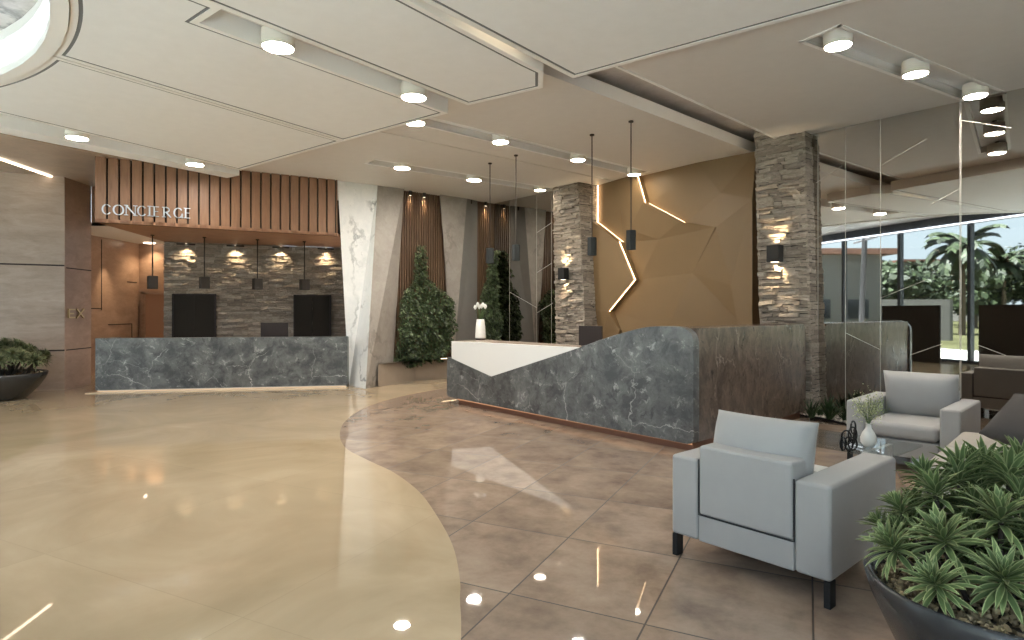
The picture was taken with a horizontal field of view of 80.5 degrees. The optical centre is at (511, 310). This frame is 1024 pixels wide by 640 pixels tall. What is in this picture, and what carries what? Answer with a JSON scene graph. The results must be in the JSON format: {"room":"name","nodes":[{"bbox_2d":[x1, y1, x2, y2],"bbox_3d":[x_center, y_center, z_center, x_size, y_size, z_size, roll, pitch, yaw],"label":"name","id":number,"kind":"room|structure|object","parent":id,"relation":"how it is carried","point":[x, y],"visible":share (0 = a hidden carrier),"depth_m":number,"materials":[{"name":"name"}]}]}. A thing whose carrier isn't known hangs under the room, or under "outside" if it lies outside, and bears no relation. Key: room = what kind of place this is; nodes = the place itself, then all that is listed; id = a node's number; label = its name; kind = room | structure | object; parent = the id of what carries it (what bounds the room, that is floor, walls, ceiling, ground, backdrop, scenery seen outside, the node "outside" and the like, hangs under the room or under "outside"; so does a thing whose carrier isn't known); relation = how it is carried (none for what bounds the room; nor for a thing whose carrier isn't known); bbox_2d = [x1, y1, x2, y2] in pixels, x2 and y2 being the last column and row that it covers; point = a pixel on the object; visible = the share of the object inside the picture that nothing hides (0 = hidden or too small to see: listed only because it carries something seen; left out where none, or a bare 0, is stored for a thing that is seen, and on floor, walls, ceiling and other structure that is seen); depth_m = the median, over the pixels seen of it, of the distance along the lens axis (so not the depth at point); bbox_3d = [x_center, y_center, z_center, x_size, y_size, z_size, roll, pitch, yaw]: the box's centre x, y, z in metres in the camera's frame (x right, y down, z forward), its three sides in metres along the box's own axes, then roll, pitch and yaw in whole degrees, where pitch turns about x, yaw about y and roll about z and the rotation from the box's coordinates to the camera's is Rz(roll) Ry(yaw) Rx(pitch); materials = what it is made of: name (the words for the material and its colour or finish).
{"room":"lobby","nodes":[
{"label":"lobby","id":0,"kind":"room"},
{"bbox_2d":[0,172,64,390],"bbox_3d":[-11.333,-0.675,10.621,5.692,4.450,0.210,0,0,-28],"label":"wall","id":1,"kind":"structure","parent":0,"point":[32,207],"depth_m":11.64,"materials":[{"name":"beige stone"}]},
{"bbox_2d":[65,177,90,389],"bbox_3d":[-8.917,-0.675,12.294,0.204,4.450,0.896,0,0,-6],"label":"wall","id":2,"kind":"structure","parent":0,"point":[77,194],"depth_m":12.28,"materials":[{"name":"beige stone"}]},
{"bbox_2d":[68,308,84,318],"bbox_3d":[-8.792,0.050,12.207,0.026,0.204,0.524,0,0,-6],"label":"wall sign","id":3,"kind":"object","parent":2,"relation":"attached to","point":[76,309],"visible":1,"depth_m":12.23,"materials":[{"name":"gold metal"}]},
{"bbox_2d":[91,235,138,375],"bbox_3d":[-9.560,-0.675,14.475,1.380,4.450,3.850,0,0,0],"label":"wall","id":4,"kind":"structure","parent":0,"point":[114,263],"depth_m":15.26,"materials":[{"name":"brown wood"}]},
{"bbox_2d":[91,223,218,243],"bbox_3d":[-8.750,-1.840,14.600,3.100,0.060,3.600,0,0,0],"label":"ceiling","id":5,"kind":"structure","parent":0,"point":[104,231],"depth_m":14.51,"materials":[{"name":"paint"}]},
{"bbox_2d":[139,244,248,337],"bbox_3d":[-8.400,-0.150,16.400,3.800,3.400,0.200,0,0,0],"label":"wall","id":6,"kind":"structure","parent":0,"point":[145,250],"depth_m":16.30,"materials":[{"name":"brown wood"}]},
{"bbox_2d":[141,290,163,337],"bbox_3d":[-9.385,0.500,16.239,1.100,2.100,0.102,0,0,0],"label":"door","id":7,"kind":"structure","parent":6,"relation":"in","point":[152,301],"depth_m":16.23,"materials":[{"name":"beige wood"}]},
{"bbox_2d":[95,156,336,235],"bbox_3d":[-5.322,-2.075,11.275,4.044,1.130,0.120,0,0,-28],"label":"panel","id":8,"kind":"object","parent":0,"point":[254,200],"depth_m":11.13,"materials":[{"name":"brown wood"}]},
{"bbox_2d":[102,204,189,217],"bbox_3d":[-6.396,-1.751,10.611,1.333,0.206,0.026,0,0,-28],"label":"sign","id":9,"kind":"object","parent":8,"relation":"attached to","point":[154,211],"visible":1,"depth_m":10.61,"materials":[{"name":"silver metal"}]},
{"bbox_2d":[95,218,340,247],"bbox_3d":[-5.424,-1.540,12.399,4.555,0.060,2.896,0,0,-20],"label":"ceiling","id":10,"kind":"structure","parent":0,"point":[167,234],"depth_m":12.10,"materials":[{"name":"brown wood"}]},
{"bbox_2d":[147,235,157,288],"bbox_3d":[-7.129,-0.973,11.997,0.170,1.074,0.170,0,0,-40],"label":"pendant lamp","id":11,"kind":"object","parent":10,"relation":"hanging from","point":[152,281],"visible":1,"depth_m":11.95,"materials":[{"name":"brown metal"}]},
{"bbox_2d":[199,237,209,288],"bbox_3d":[-6.282,-0.985,12.360,0.170,1.050,0.170,0,0,-40],"label":"pendant lamp","id":12,"kind":"object","parent":10,"relation":"hanging from","point":[204,282],"visible":1,"depth_m":12.32,"materials":[{"name":"brown metal"}]},
{"bbox_2d":[252,239,262,289],"bbox_3d":[-5.365,-0.982,12.754,0.170,1.057,0.170,0,0,-40],"label":"pendant lamp","id":13,"kind":"object","parent":10,"relation":"hanging from","point":[257,283],"visible":1,"depth_m":12.71,"materials":[{"name":"brown metal"}]},
{"bbox_2d":[299,241,309,289],"bbox_3d":[-4.502,-0.983,13.125,0.170,1.054,0.170,0,0,-40],"label":"pendant lamp","id":14,"kind":"object","parent":10,"relation":"hanging from","point":[304,284],"visible":1,"depth_m":13.08,"materials":[{"name":"brown metal"}]},
{"bbox_2d":[163,241,345,337],"bbox_3d":[-5.725,0.024,13.995,4.038,3.083,0.488,0,0,-20],"label":"wall","id":15,"kind":"structure","parent":0,"point":[241,310],"depth_m":13.73,"materials":[{"name":"grey stone"}]},
{"bbox_2d":[176,243,194,244],"bbox_3d":[-7.123,-1.456,13.232,0.360,0.033,0.155,0,0,-20],"label":"light","id":16,"kind":"object","parent":15,"relation":"attached to","point":[176,243],"visible":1,"depth_m":13.15,"materials":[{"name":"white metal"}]},
{"bbox_2d":[172,294,215,336],"bbox_3d":[-6.983,0.387,13.307,0.859,1.526,0.130,0,0,-20],"label":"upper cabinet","id":17,"kind":"object","parent":15,"relation":"attached to","point":[193,315],"visible":0.6,"depth_m":13.26,"materials":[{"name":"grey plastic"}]},
{"bbox_2d":[226,245,243,246],"bbox_3d":[-6.197,-1.456,13.566,0.360,0.033,0.155,0,0,-20],"label":"light","id":18,"kind":"object","parent":15,"relation":"attached to","point":[226,245],"visible":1,"depth_m":13.51,"materials":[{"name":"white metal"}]},
{"bbox_2d":[293,295,330,336],"bbox_3d":[-4.663,0.387,14.144,0.836,1.526,0.130,0,0,-20],"label":"upper cabinet","id":19,"kind":"object","parent":15,"relation":"attached to","point":[307,309],"visible":0.6,"depth_m":14.09,"materials":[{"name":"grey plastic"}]},
{"bbox_2d":[318,248,333,249],"bbox_3d":[-4.380,-1.456,14.222,0.360,0.033,0.155,0,0,-20],"label":"light","id":20,"kind":"object","parent":15,"relation":"attached to","point":[318,248],"visible":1,"depth_m":14.17,"materials":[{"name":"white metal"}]},
{"bbox_2d":[337,200,339,233],"bbox_3d":[-6.188,-2.220,13.289,2.331,1.360,5.528,0,0,39],"label":"wall","id":21,"kind":"structure","parent":0,"point":[338,218],"depth_m":14.44,"materials":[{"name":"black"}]},
{"bbox_2d":[91,186,105,225],"bbox_3d":[-8.050,-2.355,12.850,1.700,1.090,0.100,0,0,0],"label":"trim","id":22,"kind":"structure","parent":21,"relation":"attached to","point":[93,187],"depth_m":12.80,"materials":[{"name":"beige stone"}]},
{"bbox_2d":[338,181,403,388],"bbox_3d":[-3.014,-0.545,12.791,0.910,4.190,1.462,0,0,28],"label":"pillar","id":23,"kind":"structure","parent":0,"point":[370,216],"depth_m":12.54,"materials":[{"name":"white stone"}]},
{"bbox_2d":[0,0,754,142],"bbox_3d":[0.035,-2.975,7.429,27.245,0.150,15.504,0,0,25],"label":"ceiling","id":24,"kind":"structure","parent":0,"point":[11,11],"depth_m":7.99,"materials":[{"name":"paint"}]},
{"bbox_2d":[394,163,409,169],"bbox_3d":[-1.984,-2.735,10.911,0.300,0.330,0.300,0,0,0],"label":"recessed light","id":25,"kind":"object","parent":24,"relation":"in","point":[398,166],"visible":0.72,"depth_m":10.82,"materials":[{"name":"white metal"}]},
{"bbox_2d":[406,120,424,126],"bbox_3d":[-1.330,-2.735,8.293,0.280,0.330,0.280,0,0,0],"label":"recessed light","id":26,"kind":"object","parent":24,"relation":"in","point":[422,122],"visible":0.32,"depth_m":8.34,"materials":[{"name":"white ceramic"}]},
{"bbox_2d":[466,175,481,181],"bbox_3d":[-0.748,-2.735,11.915,0.300,0.330,0.300,0,0,0],"label":"recessed light","id":27,"kind":"object","parent":24,"relation":"in","point":[469,178],"visible":0.6,"depth_m":11.84,"materials":[{"name":"white metal"}]},
{"bbox_2d":[492,134,508,144],"bbox_3d":[-0.175,-2.735,9.228,0.260,0.330,0.260,0,0,0],"label":"recessed light","id":28,"kind":"object","parent":24,"relation":"in","point":[496,139],"visible":0.6,"depth_m":9.15,"materials":[{"name":"white metal"}]},
{"bbox_2d":[534,186,545,191],"bbox_3d":[0.597,-2.735,12.903,0.260,0.330,0.260,0,0,0],"label":"recessed light","id":29,"kind":"object","parent":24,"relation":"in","point":[536,188],"visible":0.64,"depth_m":12.82,"materials":[{"name":"white metal"}]},
{"bbox_2d":[570,153,585,161],"bbox_3d":[1.127,-2.735,10.331,0.260,0.330,0.260,0,0,0],"label":"recessed light","id":30,"kind":"object","parent":24,"relation":"in","point":[573,157],"visible":0.7,"depth_m":10.26,"materials":[{"name":"white metal"}]},
{"bbox_2d":[627,167,640,176],"bbox_3d":[2.305,-2.735,11.433,0.260,0.330,0.260,0,0,0],"label":"recessed light","id":31,"kind":"object","parent":24,"relation":"in","point":[635,172],"visible":0.56,"depth_m":11.35,"materials":[{"name":"white metal"}]},
{"bbox_2d":[823,28,852,51],"bbox_3d":[3.143,-2.725,5.833,0.256,0.350,0.256,0,0,0],"label":"recessed light","id":32,"kind":"object","parent":24,"relation":"in","point":[839,39],"visible":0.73,"depth_m":5.76,"materials":[{"name":"white metal"}]},
{"bbox_2d":[901,57,929,79],"bbox_3d":[4.359,-2.725,6.537,0.256,0.350,0.256,0,0,0],"label":"recessed light","id":33,"kind":"object","parent":24,"relation":"in","point":[912,68],"visible":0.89,"depth_m":6.48,"materials":[{"name":"white metal"}]},
{"bbox_2d":[962,81,988,99],"bbox_3d":[5.511,-2.725,7.192,0.256,0.350,0.256,0,0,0],"label":"recessed light","id":34,"kind":"object","parent":24,"relation":"in","point":[972,90],"visible":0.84,"depth_m":7.14,"materials":[{"name":"white metal"}]},
{"bbox_2d":[0,0,859,177],"bbox_3d":[4.473,-2.670,1.323,32.070,0.460,12.959,0,0,34],"label":"ceiling","id":35,"kind":"structure","parent":0,"point":[194,48],"depth_m":5.99,"materials":[{"name":"paint"}]},
{"bbox_2d":[0,0,49,66],"bbox_3d":[-6.498,-2.650,4.413,9.560,0.260,4.381,0,0,25],"label":"light","id":36,"kind":"object","parent":35,"relation":"attached to","point":[17,44],"visible":1,"depth_m":5.87,"materials":[{"name":"white"}]},
{"bbox_2d":[393,191,493,361],"bbox_3d":[-1.581,-0.745,13.970,2.954,3.790,0.090,0,0,-40],"label":"wall","id":37,"kind":"structure","parent":0,"point":[421,217],"depth_m":13.67,"materials":[{"name":"brown wood"}]},
{"bbox_2d":[440,195,476,356],"bbox_3d":[-1.223,-0.545,14.174,0.187,4.190,1.218,0,0,45],"label":"pillar","id":38,"kind":"structure","parent":0,"point":[458,215],"depth_m":14.12,"materials":[{"name":"beige stone"}]},
{"bbox_2d":[0,375,1021,639],"bbox_3d":[-0.400,1.623,8.537,33.814,0.154,28.395,0,0,0],"label":"floor","id":39,"kind":"structure","parent":0,"point":[205,515],"depth_m":4.25,"materials":[{"name":"beige tile"}]},
{"bbox_2d":[0,337,52,401],"bbox_3d":[-9.008,0.999,10.543,1.607,1.103,1.507,0,0,-25],"label":"potted plant","id":40,"kind":"object","parent":39,"relation":"on","point":[15,384],"visible":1,"depth_m":10.47,"materials":[{"name":"green plant"}]},
{"bbox_2d":[85,387,346,393],"bbox_3d":[-5.643,1.539,11.761,4.724,0.014,0.180,0,0,-10],"label":"floor strip","id":41,"kind":"object","parent":39,"relation":"on","point":[304,387],"visible":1,"depth_m":11.67,"materials":[{"name":"beige"}]},
{"bbox_2d":[95,336,348,391],"bbox_3d":[-5.677,1.032,12.243,4.624,1.035,0.821,0,0,-10],"label":"desk","id":42,"kind":"object","parent":39,"relation":"on","point":[168,363],"visible":0.94,"depth_m":11.82,"materials":[{"name":"grey stone"}]},
{"bbox_2d":[97,386,345,391],"bbox_3d":[-5.610,1.532,11.865,4.564,0.035,0.008,0,0,-10],"label":"light","id":43,"kind":"object","parent":42,"relation":"attached to","point":[188,387],"depth_m":11.75,"materials":[{"name":"white"}]},
{"bbox_2d":[261,323,287,336],"bbox_3d":[-4.930,0.514,12.570,0.540,0.548,0.180,0,0,-10],"label":"computer monitor","id":44,"kind":"object","parent":42,"relation":"on","point":[267,329],"visible":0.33,"depth_m":12.54,"materials":[{"name":"grey plastic"}]},
{"bbox_2d":[378,359,446,386],"bbox_3d":[-1.542,1.315,13.689,0.792,0.470,3.611,0,0,32],"label":"stone planter","id":45,"kind":"object","parent":39,"relation":"on","point":[392,373],"visible":0.44,"depth_m":13.13,"materials":[{"name":"beige stone"}]},
{"bbox_2d":[393,245,458,368],"bbox_3d":[-1.870,-0.099,13.325,1.578,2.717,0.444,0,0,-42],"label":"tree","id":46,"kind":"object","parent":45,"relation":"in","point":[430,322],"depth_m":13.31,"materials":[{"name":"green plant"}]},
{"bbox_2d":[479,250,503,339],"bbox_3d":[-0.493,-0.170,14.477,0.721,2.627,0.506,0,0,-43],"label":"tree","id":47,"kind":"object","parent":45,"relation":"in","point":[492,317],"depth_m":14.52,"materials":[{"name":"green plant"}]},
{"bbox_2d":[447,324,805,449],"bbox_3d":[1.652,0.861,9.427,3.190,1.379,4.780,0,0,-40],"label":"reception desk","id":48,"kind":"object","parent":39,"relation":"on","point":[661,385],"visible":0.98,"depth_m":7.62,"materials":[{"name":"grey stone"}]},
{"bbox_2d":[473,302,486,339],"bbox_3d":[-0.520,0.172,10.547,0.231,0.660,0.244,0,0,36],"label":"flower vase","id":49,"kind":"object","parent":48,"relation":"on","point":[480,333],"visible":1,"depth_m":10.49,"materials":[{"name":"white ceramic"}]},
{"bbox_2d":[459,340,581,346],"bbox_3d":[0.336,0.522,9.111,0.730,0.040,3.300,0,0,-40],"label":"countertop","id":50,"kind":"structure","parent":48,"relation":"on","point":[485,341],"depth_m":9.50,"materials":[{"name":"beige stone"}]},
{"bbox_2d":[458,399,691,444],"bbox_3d":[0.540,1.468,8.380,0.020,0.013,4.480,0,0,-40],"label":"baseboard","id":51,"kind":"structure","parent":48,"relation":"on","point":[460,400],"depth_m":8.19,"materials":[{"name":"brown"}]},
{"bbox_2d":[579,326,602,345],"bbox_3d":[1.124,0.356,8.571,0.400,0.292,0.180,0,0,44],"label":"computer monitor","id":52,"kind":"object","parent":48,"relation":"on","point":[587,334],"visible":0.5,"depth_m":8.55,"materials":[{"name":"grey plastic"}]},
{"bbox_2d":[672,410,895,609],"bbox_3d":[1.711,1.095,3.819,1.005,0.910,0.966,0,0,-41],"label":"armchair","id":53,"kind":"object","parent":39,"relation":"on","point":[755,491],"visible":0.94,"depth_m":3.45,"materials":[{"name":"grey fabric"}]},
{"bbox_2d":[713,410,818,476],"bbox_3d":[1.510,0.875,3.665,0.300,0.470,0.624,0,0,-41],"label":"cushion","id":54,"kind":"object","parent":53,"relation":"on","point":[781,438],"depth_m":3.54,"materials":[{"name":"grey fabric"}]},
{"bbox_2d":[800,413,846,425],"bbox_3d":[4.508,1.522,8.431,0.703,0.056,1.380,0,0,-40],"label":"pebble bed","id":55,"kind":"object","parent":39,"relation":"on","point":[836,419],"visible":0.3,"depth_m":8.54,"materials":[{"name":"grey stone"}]},
{"bbox_2d":[798,396,821,417],"bbox_3d":[4.207,1.353,8.515,0.470,0.305,0.394,0,0,0],"label":"spiky plant","id":56,"kind":"object","parent":55,"relation":"on","point":[811,413],"visible":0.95,"depth_m":8.50,"materials":[{"name":"green plant"}]},
{"bbox_2d":[815,407,822,415],"bbox_3d":[4.470,1.439,8.737,0.187,0.133,0.178,0,0,-29],"label":"spiky plant","id":57,"kind":"object","parent":55,"relation":"on","point":[819,412],"visible":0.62,"depth_m":8.70,"materials":[{"name":"green plant"}]},
{"bbox_2d":[811,394,845,419],"bbox_3d":[4.458,1.308,8.398,0.575,0.394,0.602,0,0,0],"label":"spiky plant","id":58,"kind":"object","parent":55,"relation":"on","point":[827,409],"visible":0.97,"depth_m":8.36,"materials":[{"name":"green plant"}]},
{"bbox_2d":[832,403,846,420],"bbox_3d":[4.582,1.354,8.331,0.382,0.302,0.478,0,0,32],"label":"spiky plant","id":59,"kind":"object","parent":55,"relation":"on","point":[844,414],"visible":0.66,"depth_m":8.30,"materials":[{"name":"green plant"}]},
{"bbox_2d":[814,429,915,471],"bbox_3d":[2.809,1.340,5.388,0.720,0.420,1.250,0,0,-38],"label":"coffee table","id":60,"kind":"object","parent":39,"relation":"on","point":[887,449],"visible":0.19,"depth_m":5.14,"materials":[{"name":"clear glass"}]},
{"bbox_2d":[814,464,827,471],"bbox_3d":[2.809,1.450,5.388,0.420,0.020,0.770,0,0,-38],"label":"shelf","id":61,"kind":"object","parent":60,"relation":"attached to","point":[817,468],"depth_m":5.57,"materials":[{"name":"white"}]},
{"bbox_2d":[839,420,857,450],"bbox_3d":[2.687,0.997,4.833,0.156,0.244,0.076,0,0,0],"label":"ring sculpture","id":62,"kind":"object","parent":60,"relation":"on","point":[845,442],"visible":1,"depth_m":4.82,"materials":[{"name":"black metal"}]},
{"bbox_2d":[850,390,889,446],"bbox_3d":[2.975,0.869,5.058,0.285,0.512,0.282,0,0,-39],"label":"flower vase","id":63,"kind":"object","parent":60,"relation":"on","point":[868,438],"visible":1,"depth_m":5.02,"materials":[{"name":"white ceramic"}]},
{"bbox_2d":[847,370,980,460],"bbox_3d":[4.106,1.095,6.189,0.985,0.910,0.960,0,0,-44],"label":"armchair","id":64,"kind":"object","parent":39,"relation":"on","point":[927,411],"visible":0.66,"depth_m":6.09,"materials":[{"name":"grey fabric"}]},
{"bbox_2d":[870,412,939,442],"bbox_3d":[4.043,1.165,6.129,0.810,0.150,0.610,0,0,-44],"label":"seat cushion","id":65,"kind":"object","parent":64,"relation":"on","point":[903,427],"depth_m":5.91,"materials":[{"name":"grey fabric"}]},
{"bbox_2d":[883,370,958,416],"bbox_3d":[4.291,0.875,6.346,0.300,0.470,0.668,0,0,-44],"label":"cushion","id":66,"kind":"object","parent":64,"relation":"on","point":[914,394],"depth_m":6.26,"materials":[{"name":"grey fabric"}]},
{"bbox_2d":[857,435,1023,639],"bbox_3d":[2.125,1.069,2.661,0.995,0.961,1.516,0,0,40],"label":"potted plant","id":67,"kind":"object","parent":39,"relation":"on","point":[954,587],"visible":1,"depth_m":2.44,"materials":[{"name":"green plant"}]},
{"bbox_2d":[921,432,1014,526],"bbox_3d":[3.856,1.188,4.574,0.985,0.725,1.746,0,0,44],"label":"sofa","id":68,"kind":"object","parent":39,"relation":"on","point":[970,437],"visible":0.19,"depth_m":4.98,"materials":[{"name":"beige fabric"}]},
{"bbox_2d":[923,447,1012,498],"bbox_3d":[3.489,1.165,4.325,0.810,0.150,0.856,0,0,44],"label":"seat cushion","id":69,"kind":"object","parent":68,"relation":"on","point":[941,453],"depth_m":4.44,"materials":[{"name":"beige fabric"}]},
{"bbox_2d":[945,432,1014,452],"bbox_3d":[4.094,1.165,4.941,0.810,0.150,0.856,0,0,44],"label":"cushion","id":70,"kind":"object","parent":68,"relation":"on","point":[971,437],"depth_m":5.09,"materials":[{"name":"beige fabric"}]},
{"bbox_2d":[979,393,1023,446],"bbox_3d":[4.016,0.870,4.627,0.492,0.407,0.568,0,0,-31],"label":"throw cushion","id":71,"kind":"object","parent":68,"relation":"on","point":[1009,421],"visible":0.91,"depth_m":4.66,"materials":[{"name":"grey fabric"}]},
{"bbox_2d":[0,0,1023,203],"bbox_3d":[-1.275,-2.718,7.212,29.424,0.184,20.762,0,0,25],"label":"ceiling","id":72,"kind":"structure","parent":0,"point":[764,79],"depth_m":7.93,"materials":[{"name":"paint"}]},
{"bbox_2d":[0,158,51,176],"bbox_3d":[-8.852,-2.615,10.801,0.050,0.019,2.611,0,0,-7],"label":"recessed light","id":73,"kind":"object","parent":72,"relation":"in","point":[1,159],"visible":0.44,"depth_m":11.00,"materials":[{"name":"white"}]},
{"bbox_2d":[64,129,88,140],"bbox_3d":[-6.052,-2.520,8.417,0.280,0.240,0.280,0,0,0],"label":"recessed light","id":74,"kind":"object","parent":72,"relation":"in","point":[69,134],"visible":0.64,"depth_m":8.33,"materials":[{"name":"white ceramic"}]},
{"bbox_2d":[185,157,204,166],"bbox_3d":[-5.211,-2.520,9.945,0.280,0.240,0.280,0,0,0],"label":"recessed light","id":75,"kind":"object","parent":72,"relation":"in","point":[190,162],"visible":0.66,"depth_m":9.86,"materials":[{"name":"white ceramic"}]},
{"bbox_2d":[261,25,294,54],"bbox_3d":[-2.127,-2.515,5.498,0.290,0.250,0.290,0,0,0],"label":"recessed light","id":76,"kind":"object","parent":72,"relation":"in","point":[272,41],"visible":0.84,"depth_m":5.42,"materials":[{"name":"white metal"}]},
{"bbox_2d":[400,81,426,101],"bbox_3d":[-1.105,-2.515,6.788,0.290,0.250,0.290,0,0,0],"label":"recessed light","id":77,"kind":"object","parent":72,"relation":"in","point":[409,92],"visible":0.77,"depth_m":6.69,"materials":[{"name":"white metal"}]},
{"bbox_2d":[486,163,493,263],"bbox_3d":[-0.392,-1.745,10.792,0.125,1.790,0.142,0,0,-40],"label":"pendant lamp","id":78,"kind":"object","parent":72,"relation":"hanging from","point":[489,251],"visible":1,"depth_m":10.74,"materials":[{"name":"brown metal"}]},
{"bbox_2d":[512,154,519,260],"bbox_3d":[0.068,-1.745,10.239,0.125,1.790,0.142,0,0,-40],"label":"pendant lamp","id":79,"kind":"object","parent":72,"relation":"hanging from","point":[516,247],"visible":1,"depth_m":10.18,"materials":[{"name":"brown metal"}]},
{"bbox_2d":[587,134,596,255],"bbox_3d":[1.197,-1.735,9.049,0.125,1.810,0.142,0,0,-40],"label":"pendant lamp","id":80,"kind":"object","parent":72,"relation":"hanging from","point":[591,241],"visible":1,"depth_m":9.05,"materials":[{"name":"brown metal"}]},
{"bbox_2d":[626,120,635,249],"bbox_3d":[1.653,-1.745,8.406,0.125,1.790,0.142,0,0,-40],"label":"pendant lamp","id":81,"kind":"object","parent":72,"relation":"hanging from","point":[630,234],"visible":1,"depth_m":8.40,"materials":[{"name":"brown metal"}]},
{"bbox_2d":[364,24,1003,189],"bbox_3d":[0.859,-2.646,8.422,6.542,0.028,8.128,0,0,-39],"label":"trim","id":82,"kind":"structure","parent":72,"relation":"attached to","point":[804,41],"depth_m":7.09,"materials":[{"name":"white paint"}]},
{"bbox_2d":[615,66,775,138],"bbox_3d":[0.713,-2.720,6.133,9.498,0.180,0.035,0,0,-43],"label":"trim","id":83,"kind":"structure","parent":72,"relation":"attached to","point":[618,67],"depth_m":7.54,"materials":[{"name":"white paint"}]},
{"bbox_2d":[494,191,555,343],"bbox_3d":[0.422,-0.545,13.960,0.153,4.190,2.784,0,0,-40],"label":"wall","id":84,"kind":"structure","parent":0,"point":[527,303],"depth_m":13.95,"materials":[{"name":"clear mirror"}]},
{"bbox_2d":[552,182,598,344],"bbox_3d":[1.521,-0.541,12.830,0.948,4.215,1.021,0,0,-40],"label":"pillar","id":85,"kind":"structure","parent":0,"point":[574,307],"depth_m":12.52,"materials":[{"name":"grey stone"}]},
{"bbox_2d":[558,268,568,279],"bbox_3d":[1.087,-0.771,12.574,0.203,0.245,0.180,0,0,-40],"label":"wall sconce","id":86,"kind":"object","parent":85,"relation":"attached to","point":[563,273],"visible":1,"depth_m":12.49,"materials":[{"name":"black metal"}]},
{"bbox_2d":[593,151,759,338],"bbox_3d":[3.088,-0.545,11.222,0.521,4.191,4.136,0,0,-40],"label":"wall","id":87,"kind":"structure","parent":0,"point":[694,261],"depth_m":11.06,"materials":[{"name":"paint"}]},
{"bbox_2d":[754,130,819,413],"bbox_3d":[4.408,-0.671,9.401,0.946,4.472,0.924,0,0,-40],"label":"pillar","id":88,"kind":"structure","parent":0,"point":[785,207],"depth_m":9.05,"materials":[{"name":"grey stone"}]},
{"bbox_2d":[766,245,782,262],"bbox_3d":[3.984,-0.864,9.133,0.212,0.255,0.190,0,0,-40],"label":"wall sconce","id":89,"kind":"object","parent":88,"relation":"attached to","point":[774,253],"visible":1,"depth_m":9.05,"materials":[{"name":"black metal"}]},
{"bbox_2d":[811,88,1023,429],"bbox_3d":[7.731,-0.675,5.278,0.153,4.450,10.518,0,0,-40],"label":"wall","id":90,"kind":"structure","parent":0,"point":[919,215],"depth_m":7.90,"materials":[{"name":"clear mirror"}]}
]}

